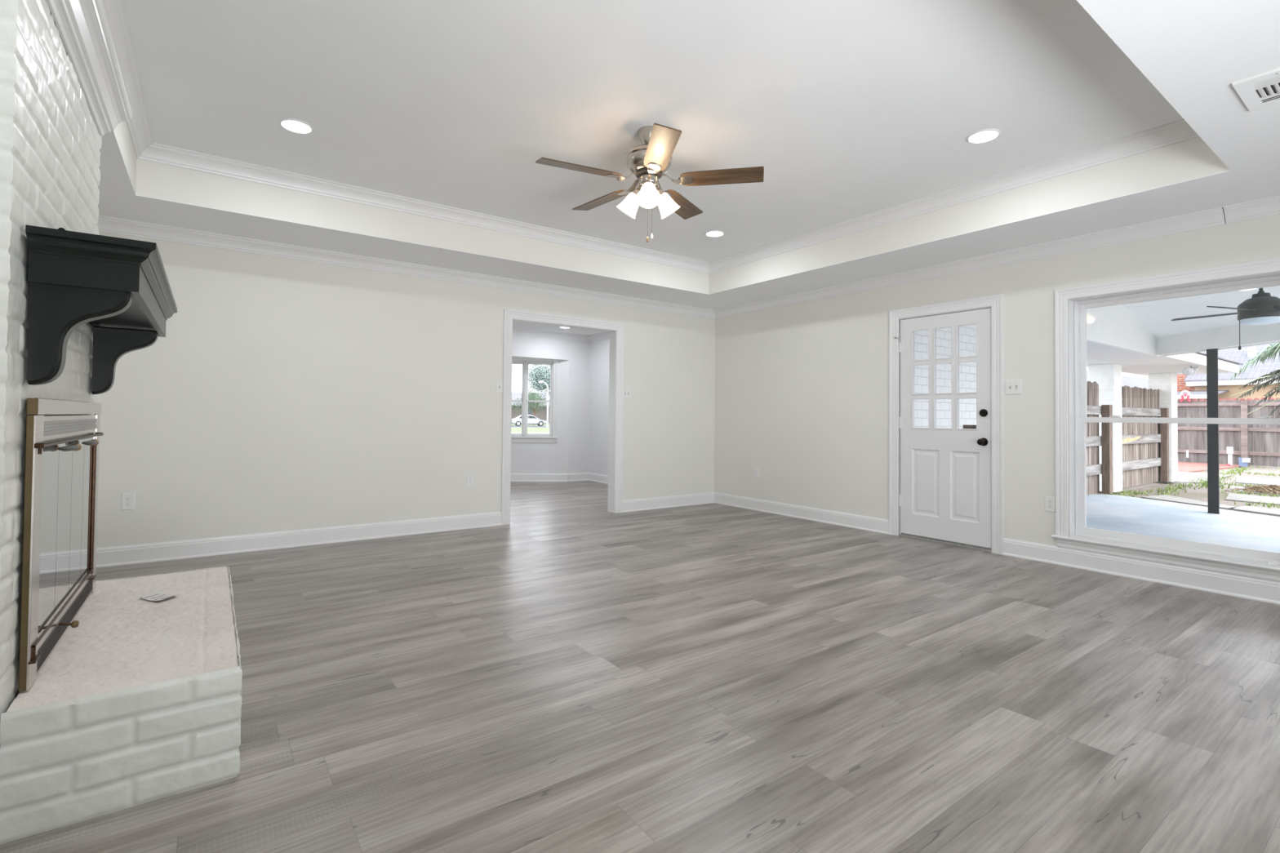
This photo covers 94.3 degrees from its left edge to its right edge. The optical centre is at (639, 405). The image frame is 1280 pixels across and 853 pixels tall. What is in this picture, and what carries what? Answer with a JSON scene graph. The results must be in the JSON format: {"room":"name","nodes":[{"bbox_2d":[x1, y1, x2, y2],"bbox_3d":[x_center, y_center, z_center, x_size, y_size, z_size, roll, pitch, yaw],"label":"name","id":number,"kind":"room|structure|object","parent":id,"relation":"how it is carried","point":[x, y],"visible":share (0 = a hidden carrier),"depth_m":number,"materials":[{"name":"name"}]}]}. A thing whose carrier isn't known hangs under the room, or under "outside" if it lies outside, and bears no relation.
{"room":"empty living room","nodes":[
{"label":"empty living room","id":0,"kind":"room"},
{"bbox_2d":[92,231,715,547],"bbox_3d":[-1.559,-0.268,5.842,6.112,2.901,0.130,1,-1,-36],"label":"wall","id":1,"kind":"structure","parent":0,"point":[278,393],"depth_m":5.01,"materials":[{"name":"beige paint"}]},
{"bbox_2d":[120,493,134,510],"bbox_3d":[-3.651,0.686,4.231,0.072,0.117,0.009,1,-1,-36],"label":"wall outlet","id":2,"kind":"object","parent":1,"relation":"attached to","point":[127,500],"visible":1,"depth_m":4.23,"materials":[{"name":"white plastic"}]},
{"bbox_2d":[96,511,502,568],"bbox_3d":[-2.684,1.087,4.915,3.252,0.134,0.026,1,-1,-36],"label":"baseboard","id":3,"kind":"structure","parent":1,"relation":"attached to","point":[106,557],"depth_m":4.77,"materials":[{"name":"white paint"}]},
{"bbox_2d":[97,215,715,318],"bbox_3d":[-1.486,-1.213,5.772,6.112,0.093,0.088,1,-1,-36],"label":"trim","id":4,"kind":"structure","parent":1,"relation":"attached to","point":[105,224],"depth_m":5.12,"materials":[{"name":"white paint"}]},
{"bbox_2d":[466,475,474,487],"bbox_3d":[-1.628,0.726,5.695,0.072,0.117,0.009,1,-1,-36],"label":"wall outlet","id":5,"kind":"object","parent":1,"relation":"attached to","point":[470,478],"visible":1,"depth_m":5.69,"materials":[{"name":"white plastic"}]},
{"bbox_2d":[495,381,502,392],"bbox_3d":[-1.388,-0.182,5.871,0.072,0.117,0.022,1,-1,-36],"label":"light switch","id":6,"kind":"object","parent":1,"relation":"attached to","point":[499,384],"visible":1,"depth_m":5.87,"materials":[{"name":"white plastic"}]},
{"bbox_2d":[501,309,624,524],"bbox_3d":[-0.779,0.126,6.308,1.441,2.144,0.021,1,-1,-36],"label":"trim","id":7,"kind":"structure","parent":1,"relation":"attached to","point":[508,314],"depth_m":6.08,"materials":[{"name":"white paint"}]},
{"bbox_2d":[623,388,631,399],"bbox_3d":[-0.149,-0.136,6.767,0.118,0.117,0.022,1,-1,-36],"label":"light switch","id":8,"kind":"object","parent":1,"relation":"attached to","point":[627,392],"visible":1,"depth_m":6.78,"materials":[{"name":"white plastic"}]},
{"bbox_2d":[622,492,714,512],"bbox_3d":[0.372,1.157,7.126,1.426,0.134,0.026,1,-1,-36],"label":"baseboard","id":9,"kind":"structure","parent":1,"relation":"attached to","point":[655,503],"depth_m":7.08,"materials":[{"name":"white paint"}]},
{"bbox_2d":[511,356,552,359],"bbox_3d":[-3.253,-0.810,8.892,4.493,0.036,0.661,1,-1,-36],"label":"ceiling","id":10,"kind":"structure","parent":0,"point":[513,357],"depth_m":9.69,"materials":[{"name":"paint"}]},
{"bbox_2d":[520,364,550,395],"bbox_3d":[-10.513,-2.326,73.992,8.452,10.055,7.582,0,-1,15],"label":"tree","id":11,"kind":"object","parent":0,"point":[537,374],"visible":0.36,"depth_m":72.77,"materials":[{"name":"green plant"}]},
{"bbox_2d":[511,360,568,473],"bbox_3d":[-1.937,0.227,9.827,1.500,2.050,0.120,1,-1,-5],"label":"wall","id":12,"kind":"structure","parent":0,"point":[526,457],"depth_m":9.80,"materials":[{"name":"grey paint"}]},
{"bbox_2d":[511,359,557,443],"bbox_3d":[-1.904,-0.097,9.798,1.095,1.421,0.135,1,-1,-5],"label":"window","id":13,"kind":"structure","parent":12,"relation":"in","point":[524,437],"depth_m":9.80,"materials":[{"name":"white paint"}]},
{"bbox_2d":[510,473,568,481],"bbox_3d":[-1.940,1.184,9.736,1.500,0.134,0.026,1,-1,-5],"label":"baseboard","id":14,"kind":"structure","parent":12,"relation":"attached to","point":[514,477],"depth_m":9.76,"materials":[{"name":"white paint"}]},
{"bbox_2d":[512,334,590,473],"bbox_3d":[-3.364,-0.009,8.320,6.100,2.440,0.100,1,-1,-36],"label":"wall","id":15,"kind":"structure","parent":0,"point":[577,353],"depth_m":9.90,"materials":[{"name":"grey paint"}]},
{"bbox_2d":[512,328,589,342],"bbox_3d":[-3.298,-1.184,8.266,6.100,0.093,0.088,1,-1,-36],"label":"trim","id":16,"kind":"structure","parent":15,"relation":"attached to","point":[518,331],"depth_m":9.60,"materials":[{"name":"white paint"}]},
{"bbox_2d":[568,472,588,481],"bbox_3d":[-1.026,1.196,9.919,0.394,0.134,0.026,1,-1,-36],"label":"baseboard","id":17,"kind":"structure","parent":15,"relation":"attached to","point":[575,477],"depth_m":9.91,"materials":[{"name":"white paint"}]},
{"bbox_2d":[512,321,605,335],"bbox_3d":[-2.732,-1.254,7.487,6.100,0.030,3.891,1,-1,-36],"label":"ceiling","id":18,"kind":"structure","parent":0,"point":[515,325],"depth_m":9.28,"materials":[{"name":"paint"}]},
{"bbox_2d":[0,480,1279,852],"bbox_3d":[-0.415,1.190,4.130,6.212,0.060,12.000,1,-1,-36],"label":"floor","id":19,"kind":"structure","parent":0,"point":[572,674],"depth_m":2.31,"materials":[{"name":"grey wood"}]},
{"bbox_2d":[0,0,102,725],"bbox_3d":[-2.165,-0.116,1.882,0.491,2.435,1.370,1,-1,-36],"label":"breast","id":20,"kind":"object","parent":19,"relation":"on","point":[51,141],"visible":0.37,"depth_m":1.60,"materials":[{"name":"paint"}]},
{"bbox_2d":[25,224,177,394],"bbox_3d":[-1.900,-0.257,2.175,0.266,0.417,1.340,1,-1,-36],"label":"mantel shelf","id":21,"kind":"object","parent":20,"relation":"attached to","point":[119,287],"visible":1,"depth_m":1.67,"materials":[{"name":"black paint"}]},
{"bbox_2d":[0,565,242,844],"bbox_3d":[-1.820,0.946,2.215,0.504,0.330,1.458,1,-1,-36],"label":"hearth","id":22,"kind":"object","parent":19,"relation":"on","point":[137,703],"visible":0.98,"depth_m":1.68,"materials":[{"name":"brick"}]},
{"bbox_2d":[18,397,103,691],"bbox_3d":[-1.962,0.380,2.068,0.067,0.790,1.187,1,-1,-36],"label":"doors","id":23,"kind":"structure","parent":22,"relation":"on","point":[60,498],"depth_m":1.86,"materials":[{"name":"gold metal"}]},
{"bbox_2d":[36,573,92,673],"bbox_3d":[-1.996,0.727,2.068,0.008,0.088,0.981,1,-1,-36],"label":"grille","id":24,"kind":"object","parent":23,"relation":"attached to","point":[45,646],"depth_m":1.97,"materials":[{"name":"metal"}]},
{"bbox_2d":[138,591,177,601],"bbox_3d":[-1.957,0.780,2.417,0.134,0.010,0.080,0,-1,20],"label":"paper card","id":25,"kind":"object","parent":22,"relation":"on","point":[157,596],"visible":1,"depth_m":2.42,"materials":[{"name":"white paper"}]},
{"bbox_2d":[113,120,1230,293],"bbox_3d":[0.015,-1.463,3.455,4.891,0.341,4.191,1,-1,-36],"label":"tray ceiling side","id":26,"kind":"structure","parent":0,"point":[1193,158],"depth_m":4.35,"materials":[{"name":"beige paint"}]},
{"bbox_2d":[46,0,132,136],"bbox_3d":[-1.896,-1.243,2.046,0.103,0.126,1.403,1,-1,-36],"label":"trim","id":27,"kind":"structure","parent":26,"relation":"attached to","point":[82,25],"depth_m":2.10,"materials":[{"name":"white paint"}]},
{"bbox_2d":[102,0,1199,273],"bbox_3d":[0.016,-1.567,3.457,4.831,0.093,4.131,1,-1,-36],"label":"trim","id":28,"kind":"structure","parent":26,"relation":"attached to","point":[139,126],"depth_m":4.18,"materials":[{"name":"white paint"}]},
{"bbox_2d":[97,0,1279,310],"bbox_3d":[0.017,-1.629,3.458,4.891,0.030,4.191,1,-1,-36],"label":"ceiling","id":29,"kind":"structure","parent":0,"point":[849,109],"depth_m":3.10,"materials":[{"name":"paint"}]},
{"bbox_2d":[278,118,313,133],"bbox_3d":[-2.005,-1.629,3.463,0.178,0.008,0.178,1,-1,-36],"label":"recessed light","id":30,"kind":"object","parent":29,"relation":"in","point":[296,126],"visible":1,"depth_m":3.45,"materials":[{"name":"white plastic"}]},
{"bbox_2d":[281,120,311,133],"bbox_3d":[-2.005,-1.627,3.462,0.149,0.001,0.149,1,-1,-36],"label":"diffuser","id":31,"kind":"object","parent":30,"relation":"attached to","point":[297,126],"depth_m":3.46,"materials":[{"name":"white plastic"}]},
{"bbox_2d":[535,123,764,242],"bbox_3d":[0.020,-1.280,3.486,1.284,0.667,1.272,1,-1,-36],"label":"ceiling fan","id":32,"kind":"object","parent":29,"relation":"hanging from","point":[649,161],"visible":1,"depth_m":3.40,"materials":[{"name":"brown wood"}]},
{"bbox_2d":[635,167,662,178],"bbox_3d":[0.051,-1.353,3.476,0.156,0.018,0.156,1,-1,-36],"label":"grille","id":33,"kind":"object","parent":32,"relation":"attached to","point":[640,172],"depth_m":3.43,"materials":[{"name":"silver metal"}]},
{"bbox_2d":[705,230,724,236],"bbox_3d":[0.682,-1.567,5.415,0.178,0.008,0.178,1,-1,-36],"label":"recessed light","id":34,"kind":"object","parent":29,"relation":"in","point":[713,233],"visible":1,"depth_m":5.41,"materials":[{"name":"white plastic"}]},
{"bbox_2d":[706,231,723,236],"bbox_3d":[0.682,-1.564,5.415,0.149,0.001,0.149,1,-1,-36],"label":"diffuser","id":35,"kind":"object","parent":34,"relation":"attached to","point":[708,233],"depth_m":5.41,"materials":[{"name":"white plastic"}]},
{"bbox_2d":[965,128,1000,143],"bbox_3d":[2.028,-1.590,3.506,0.178,0.008,0.178,1,-1,-36],"label":"recessed light","id":36,"kind":"object","parent":29,"relation":"in","point":[984,135],"visible":1,"depth_m":3.49,"materials":[{"name":"white plastic"}]},
{"bbox_2d":[968,130,997,142],"bbox_3d":[2.028,-1.587,3.506,0.149,0.001,0.149,1,-1,-36],"label":"diffuser","id":37,"kind":"object","parent":36,"relation":"attached to","point":[980,136],"depth_m":3.50,"materials":[{"name":"white plastic"}]},
{"bbox_2d":[1232,67,1279,111],"bbox_3d":[2.644,-1.280,2.274,0.344,0.012,0.480,1,-1,-36],"label":"ceiling vent","id":38,"kind":"object","parent":29,"relation":"in","point":[1261,91],"visible":1,"depth_m":2.40,"materials":[{"name":"white plastic"}]},
{"bbox_2d":[588,213,1279,551],"bbox_3d":[2.376,-0.109,5.721,0.152,3.150,11.082,1,-1,-36],"label":"wall","id":39,"kind":"structure","parent":0,"point":[802,395],"depth_m":5.85,"materials":[{"name":"beige paint"}]},
{"bbox_2d":[587,472,608,484],"bbox_3d":[-0.020,1.185,8.841,0.026,0.134,2.953,1,-1,-36],"label":"baseboard","id":40,"kind":"structure","parent":39,"relation":"attached to","point":[602,478],"depth_m":9.77,"materials":[{"name":"white paint"}]},
{"bbox_2d":[587,331,609,342],"bbox_3d":[-0.023,-1.141,8.867,0.088,0.093,2.953,1,-1,-36],"label":"trim","id":41,"kind":"structure","parent":39,"relation":"attached to","point":[603,335],"depth_m":9.77,"materials":[{"name":"white paint"}]},
{"bbox_2d":[601,448,604,455],"bbox_3d":[-0.601,0.756,9.672,0.009,0.117,0.072,1,-1,-36],"label":"wall outlet","id":42,"kind":"object","parent":39,"relation":"attached to","point":[602,449],"visible":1,"depth_m":9.66,"materials":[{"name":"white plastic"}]},
{"bbox_2d":[754,467,759,478],"bbox_3d":[1.371,0.790,6.966,0.009,0.117,0.072,1,-1,-36],"label":"wall outlet","id":43,"kind":"object","parent":39,"relation":"attached to","point":[756,469],"visible":1,"depth_m":6.96,"materials":[{"name":"white plastic"}]},
{"bbox_2d":[713,492,888,534],"bbox_3d":[1.641,1.159,6.566,0.026,0.134,2.421,1,-1,-36],"label":"baseboard","id":44,"kind":"structure","parent":39,"relation":"attached to","point":[839,518],"depth_m":6.35,"materials":[{"name":"white paint"}]},
{"bbox_2d":[893,306,991,552],"bbox_3d":[2.676,0.198,5.248,0.209,2.026,0.853,1,-1,-36],"label":"door","id":45,"kind":"structure","parent":39,"relation":"in","point":[944,495],"depth_m":5.18,"materials":[{"name":"paint"}]},
{"bbox_2d":[964,425,975,428],"bbox_3d":[2.804,0.184,5.047,0.001,0.029,0.094,1,-1,-36],"label":"print","id":46,"kind":"object","parent":45,"relation":"attached to","point":[965,426],"depth_m":5.05},
{"bbox_2d":[888,293,1004,555],"bbox_3d":[2.650,0.152,5.207,0.021,2.114,0.992,1,-1,-36],"label":"trim","id":47,"kind":"structure","parent":39,"relation":"attached to","point":[995,302],"depth_m":4.93,"materials":[{"name":"white paint"}]},
{"bbox_2d":[715,206,1225,319],"bbox_3d":[2.310,-1.179,5.662,0.088,0.093,4.715,1,-1,-36],"label":"trim","id":48,"kind":"structure","parent":39,"relation":"attached to","point":[1215,216],"depth_m":4.75,"materials":[{"name":"white paint"}]},
{"bbox_2d":[1005,379,1022,394],"bbox_3d":[2.987,-0.147,4.750,0.022,0.117,0.118,1,-1,-36],"label":"light switch","id":49,"kind":"object","parent":39,"relation":"attached to","point":[1012,386],"visible":1,"depth_m":4.75,"materials":[{"name":"white plastic"}]},
{"bbox_2d":[1044,495,1055,512],"bbox_3d":[3.132,0.754,4.531,0.009,0.117,0.072,1,-1,-36],"label":"wall outlet","id":50,"kind":"object","parent":39,"relation":"attached to","point":[1050,501],"visible":1,"depth_m":4.53,"materials":[{"name":"white plastic"}]},
{"bbox_2d":[1051,257,1279,582],"bbox_3d":[3.642,0.089,3.977,0.228,1.945,1.465,1,-1,-36],"label":"window","id":51,"kind":"structure","parent":39,"relation":"in","point":[1072,531],"depth_m":4.26,"materials":[{"name":"white paint"}]},
{"bbox_2d":[1268,561,1279,565],"bbox_3d":[3.862,0.961,3.616,0.036,0.018,0.040,1,-1,-36],"label":"cap","id":52,"kind":"object","parent":51,"relation":"on","point":[1269,562],"visible":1,"depth_m":3.60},
{"bbox_2d":[1222,195,1279,223],"bbox_3d":[4.621,-1.217,2.469,0.088,0.093,3.160,1,-1,-36],"label":"trim","id":53,"kind":"structure","parent":39,"relation":"attached to","point":[1270,206],"depth_m":3.65,"materials":[{"name":"white paint"}]},
{"bbox_2d":[914,324,976,428],"bbox_3d":[2.693,-0.629,7.943,2.942,4.020,2.700,1,-1,-36],"label":"wall","id":54,"kind":"structure","parent":0,"point":[967,333],"depth_m":6.89,"materials":[{"name":"white brick"}]},
{"bbox_2d":[1086,304,1155,355],"bbox_3d":[6.121,-1.329,8.210,2.890,1.145,0.900,1,-1,-36],"label":"wall","id":55,"kind":"structure","parent":0,"point":[1113,326],"depth_m":7.74,"materials":[{"name":"white paint"}]},
{"bbox_2d":[1002,537,1279,604],"bbox_3d":[4.240,1.116,2.974,0.026,0.134,4.470,1,-1,-36],"label":"baseboard","id":56,"kind":"structure","parent":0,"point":[1224,584],"depth_m":4.03,"materials":[{"name":"white paint"}]},
{"bbox_2d":[1086,341,1231,376],"bbox_3d":[7.942,-0.730,10.051,8.019,0.040,1.840,1,-1,-36],"label":"ceiling","id":57,"kind":"structure","parent":0,"point":[1143,366],"depth_m":9.76,"materials":[{"name":"paint"}]},
{"bbox_2d":[1182,364,1199,375],"bbox_3d":[9.555,-0.607,10.265,0.372,0.177,0.150,1,-1,-24],"label":"light","id":58,"kind":"object","parent":57,"relation":"attached to","point":[1187,371],"visible":1,"depth_m":10.23,"materials":[{"name":"white glass"}]},
{"bbox_2d":[1086,494,1279,552],"bbox_3d":[6.958,1.419,5.141,6.648,0.100,12.200,1,-1,-36],"label":"floor","id":59,"kind":"structure","parent":0,"point":[1166,519],"depth_m":7.13,"materials":[{"name":"concrete"}]},
{"bbox_2d":[1206,348,1219,514],"bbox_3d":[7.604,0.338,7.873,0.107,2.176,0.114,1,-1,-41],"label":"patio post","id":60,"kind":"object","parent":59,"relation":"on","point":[1212,384],"visible":1,"depth_m":7.84,"materials":[{"name":"black metal"}]},
{"bbox_2d":[1122,285,1279,337],"bbox_3d":[7.194,-1.797,4.252,5.868,1.479,8.620,1,-1,-36],"label":"ceiling","id":61,"kind":"structure","parent":0,"point":[1156,316],"depth_m":7.52,"materials":[{"name":"white paint"}]},
{"bbox_2d":[1155,322,1279,356],"bbox_3d":[7.498,-0.976,4.080,0.130,0.340,9.210,1,-1,1],"label":"beam","id":62,"kind":"structure","parent":61,"relation":"attached to","point":[1224,338],"depth_m":7.72,"materials":[{"name":"white paint"}]},
{"bbox_2d":[1171,288,1279,350],"bbox_3d":[5.471,-1.026,5.277,1.171,1.151,1.126,1,-1,-36],"label":"fan","id":63,"kind":"object","parent":61,"relation":"hanging from","point":[1262,308],"visible":0.86,"depth_m":5.17,"materials":[{"name":"black metal"}]},
{"bbox_2d":[1195,351,1243,364],"bbox_3d":[8.698,-1.268,11.796,4.970,0.885,3.910,1,-1,-36],"label":"roof","id":64,"kind":"structure","parent":0,"point":[1200,353],"depth_m":10.85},
{"bbox_2d":[1160,352,1239,373],"bbox_3d":[9.672,-0.764,10.152,5.140,0.165,0.025,1,-1,-36],"label":"fascia","id":65,"kind":"object","parent":64,"relation":"attached to","point":[1193,357],"visible":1,"depth_m":9.98,"materials":[{"name":"white wood"}]},
{"label":"outside","id":66,"kind":"structure","parent":0,"visible":0},
{"bbox_2d":[511,432,1279,517],"bbox_3d":[24.541,1.987,23.905,56.148,0.120,70.000,1,-1,-36],"label":"ground","id":67,"kind":"structure","parent":66,"point":[1201,494],"depth_m":11.00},
{"bbox_2d":[1085,381,1112,494],"bbox_3d":[6.265,0.500,8.841,3.870,1.863,0.190,1,-1,-36],"label":"fence","id":68,"kind":"object","parent":67,"relation":"on","point":[1094,468],"visible":0.27,"depth_m":9.83,"materials":[{"name":"wood"}]},
{"bbox_2d":[1088,363,1122,492],"bbox_3d":[8.092,0.386,10.319,0.395,2.182,0.374,1,-1,-36],"label":"brick column","id":69,"kind":"structure","parent":67,"relation":"on","point":[1108,376],"depth_m":10.18,"materials":[{"name":"white paint"}]},
{"bbox_2d":[1086,366,1148,389],"bbox_3d":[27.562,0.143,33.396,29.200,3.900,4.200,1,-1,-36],"label":"garage","id":70,"kind":"structure","parent":67,"relation":"on","point":[1132,380],"depth_m":31.01,"materials":[{"name":"white paint"}]},
{"bbox_2d":[1121,385,1168,488],"bbox_3d":[9.601,0.578,11.267,2.901,1.861,0.170,1,-1,-36],"label":"fence","id":71,"kind":"object","parent":67,"relation":"on","point":[1145,447],"visible":0.77,"depth_m":11.35,"materials":[{"name":"brown wood"}]},
{"bbox_2d":[1088,465,1279,507],"bbox_3d":[13.176,1.553,11.511,12.236,0.080,4.344,1,-1,-36],"label":"grass","id":72,"kind":"structure","parent":67,"relation":"on","point":[1202,483],"depth_m":11.11,"materials":[{"name":"green plant"}]},
{"bbox_2d":[1140,494,1235,510],"bbox_3d":[8.388,1.492,9.169,0.621,0.032,1.566,0,-1,6],"label":"paving slab","id":73,"kind":"object","parent":67,"relation":"on","point":[1163,497],"visible":0.71,"depth_m":9.20,"materials":[{"name":"concrete"}]},
{"bbox_2d":[1155,471,1232,483],"bbox_3d":[10.669,1.611,14.552,4.000,0.040,4.900,1,-1,-36],"label":"concrete walk","id":74,"kind":"structure","parent":67,"relation":"on","point":[1183,477],"depth_m":13.05,"materials":[{"name":"grey concrete"}]},
{"bbox_2d":[1148,373,1177,481],"bbox_3d":[10.702,0.445,12.137,0.435,2.182,0.368,1,-1,-36],"label":"brick column","id":75,"kind":"structure","parent":74,"relation":"on","point":[1166,383],"depth_m":11.97,"materials":[{"name":"white paint"}]},
{"bbox_2d":[1177,462,1249,472],"bbox_3d":[13.823,1.700,17.697,4.600,0.040,5.500,1,-1,-36],"label":"brick paving","id":76,"kind":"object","parent":67,"relation":"on","point":[1193,467],"visible":0.21,"depth_m":16.12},
{"bbox_2d":[1226,446,1233,466],"bbox_3d":[16.410,1.416,16.511,0.130,0.529,0.140,1,-1,-36],"label":"utility box","id":77,"kind":"object","parent":76,"relation":"on","point":[1229,449],"visible":1,"depth_m":16.47,"materials":[{"name":"white plastic"}]},
{"bbox_2d":[1238,457,1250,466],"bbox_3d":[16.581,1.558,16.278,0.218,0.240,0.244,1,-1,-36],"label":"bucket","id":78,"kind":"object","parent":76,"relation":"on","point":[1242,462],"visible":1,"depth_m":16.21,"materials":[{"name":"white plastic"}]},
{"bbox_2d":[1177,397,1279,466],"bbox_3d":[17.627,0.739,16.470,0.170,1.927,20.034,1,-1,-36],"label":"fence","id":79,"kind":"object","parent":67,"relation":"on","point":[1192,437],"visible":0.23,"depth_m":17.16,"materials":[{"name":"brown wood"}]},
{"bbox_2d":[1179,390,1191,401],"bbox_3d":[16.515,-0.281,17.964,0.070,0.355,0.246,1,-1,-36],"label":"hanging ornament","id":80,"kind":"object","parent":79,"relation":"hanging from","point":[1184,391],"visible":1,"depth_m":17.95,"materials":[{"name":"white plastic"}]},
{"bbox_2d":[1177,342,1279,454],"bbox_3d":[27.806,-1.271,17.018,9.050,6.120,18.950,1,-1,-36],"label":"house","id":81,"kind":"structure","parent":67,"relation":"on","point":[1195,384],"depth_m":21.55,"materials":[{"name":"beige"}]},
{"bbox_2d":[1225,493,1279,505],"bbox_3d":[10.229,1.507,9.019,1.178,0.032,2.185,1,-1,-30],"label":"paving slab","id":82,"kind":"object","parent":67,"relation":"on","point":[1231,496],"visible":1,"depth_m":9.48,"materials":[{"name":"concrete"}]},
{"bbox_2d":[1227,485,1279,496],"bbox_3d":[11.533,1.540,10.117,1.181,0.032,2.420,1,-1,-31],"label":"paving slab","id":83,"kind":"object","parent":67,"relation":"on","point":[1231,486],"visible":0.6,"depth_m":10.58,"materials":[{"name":"concrete"}]},
{"bbox_2d":[1224,484,1279,495],"bbox_3d":[10.966,1.457,10.338,1.146,0.175,1.012,0,-1,35],"label":"dry weeds","id":84,"kind":"object","parent":83,"relation":"on","point":[1275,489],"visible":0.98,"depth_m":10.31,"materials":[{"name":"brown plant"}]},
{"bbox_2d":[1227,342,1279,417],"bbox_3d":[13.414,0.101,10.795,3.170,2.993,3.120,1,-1,-4],"label":"palm tree","id":85,"kind":"object","parent":67,"relation":"on","point":[1273,350],"visible":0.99,"depth_m":11.69,"materials":[{"name":"green plant"}]},
{"bbox_2d":[1229,506,1279,516],"bbox_3d":[8.802,1.474,7.981,0.707,0.032,1.298,1,-1,-20],"label":"paving slab","id":86,"kind":"object","parent":67,"relation":"on","point":[1273,512],"visible":0.83,"depth_m":8.28,"materials":[{"name":"concrete"}]},
{"bbox_2d":[1235,475,1279,486],"bbox_3d":[13.383,1.589,11.825,1.914,0.032,2.889,1,-1,-26],"label":"paving slab","id":87,"kind":"object","parent":67,"relation":"on","point":[1240,479],"visible":0.8,"depth_m":12.38,"materials":[{"name":"concrete"}]},
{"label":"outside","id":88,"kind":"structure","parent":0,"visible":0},
{"bbox_2d":[511,427,549,432],"bbox_3d":[-4.885,2.154,40.816,160.000,0.100,52.100,1,-1,-36],"label":"lawn","id":89,"kind":"structure","parent":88,"point":[513,429],"depth_m":56.01,"materials":[{"name":"green plant"}]},
{"bbox_2d":[538,380,548,427],"bbox_3d":[-10.794,-0.122,66.254,1.289,5.292,0.320,1,-1,-36],"label":"street lamp","id":90,"kind":"object","parent":89,"relation":"on","point":[540,381],"visible":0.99,"depth_m":66.48,"materials":[{"name":"white metal"}]},
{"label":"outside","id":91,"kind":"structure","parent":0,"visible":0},
{"bbox_2d":[511,423,549,425],"bbox_3d":[-43.069,2.928,102.115,170.000,0.120,64.000,1,-1,-36],"label":"lawn","id":92,"kind":"structure","parent":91,"point":[512,424],"depth_m":86.88,"materials":[{"name":"green plant"}]},
{"bbox_2d":[511,391,550,423],"bbox_3d":[-21.875,0.403,100.199,23.200,5.300,9.600,1,-1,-36],"label":"brick house","id":93,"kind":"structure","parent":92,"relation":"on","point":[541,415],"depth_m":98.91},
{"bbox_2d":[511,384,550,415],"bbox_3d":[-16.109,-0.465,87.758,5.304,6.751,6.471,1,-1,-36],"label":"tree","id":94,"kind":"object","parent":92,"relation":"on","point":[532,406],"visible":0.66,"depth_m":87.29,"materials":[{"name":"green plant"}]},
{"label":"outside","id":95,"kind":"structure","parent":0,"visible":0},
{"bbox_2d":[511,425,549,427],"bbox_3d":[-20.208,2.574,70.520,170.000,0.080,14.000,1,-1,-36],"label":"street","id":96,"kind":"structure","parent":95,"point":[512,426],"depth_m":75.61,"materials":[{"name":"concrete"}]},
{"bbox_2d":[511,414,546,426],"bbox_3d":[-14.195,1.921,76.100,4.560,1.450,1.800,1,-1,-16],"label":"parked car","id":97,"kind":"object","parent":96,"relation":"on","point":[531,420],"visible":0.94,"depth_m":75.36,"materials":[{"name":"white metal"}]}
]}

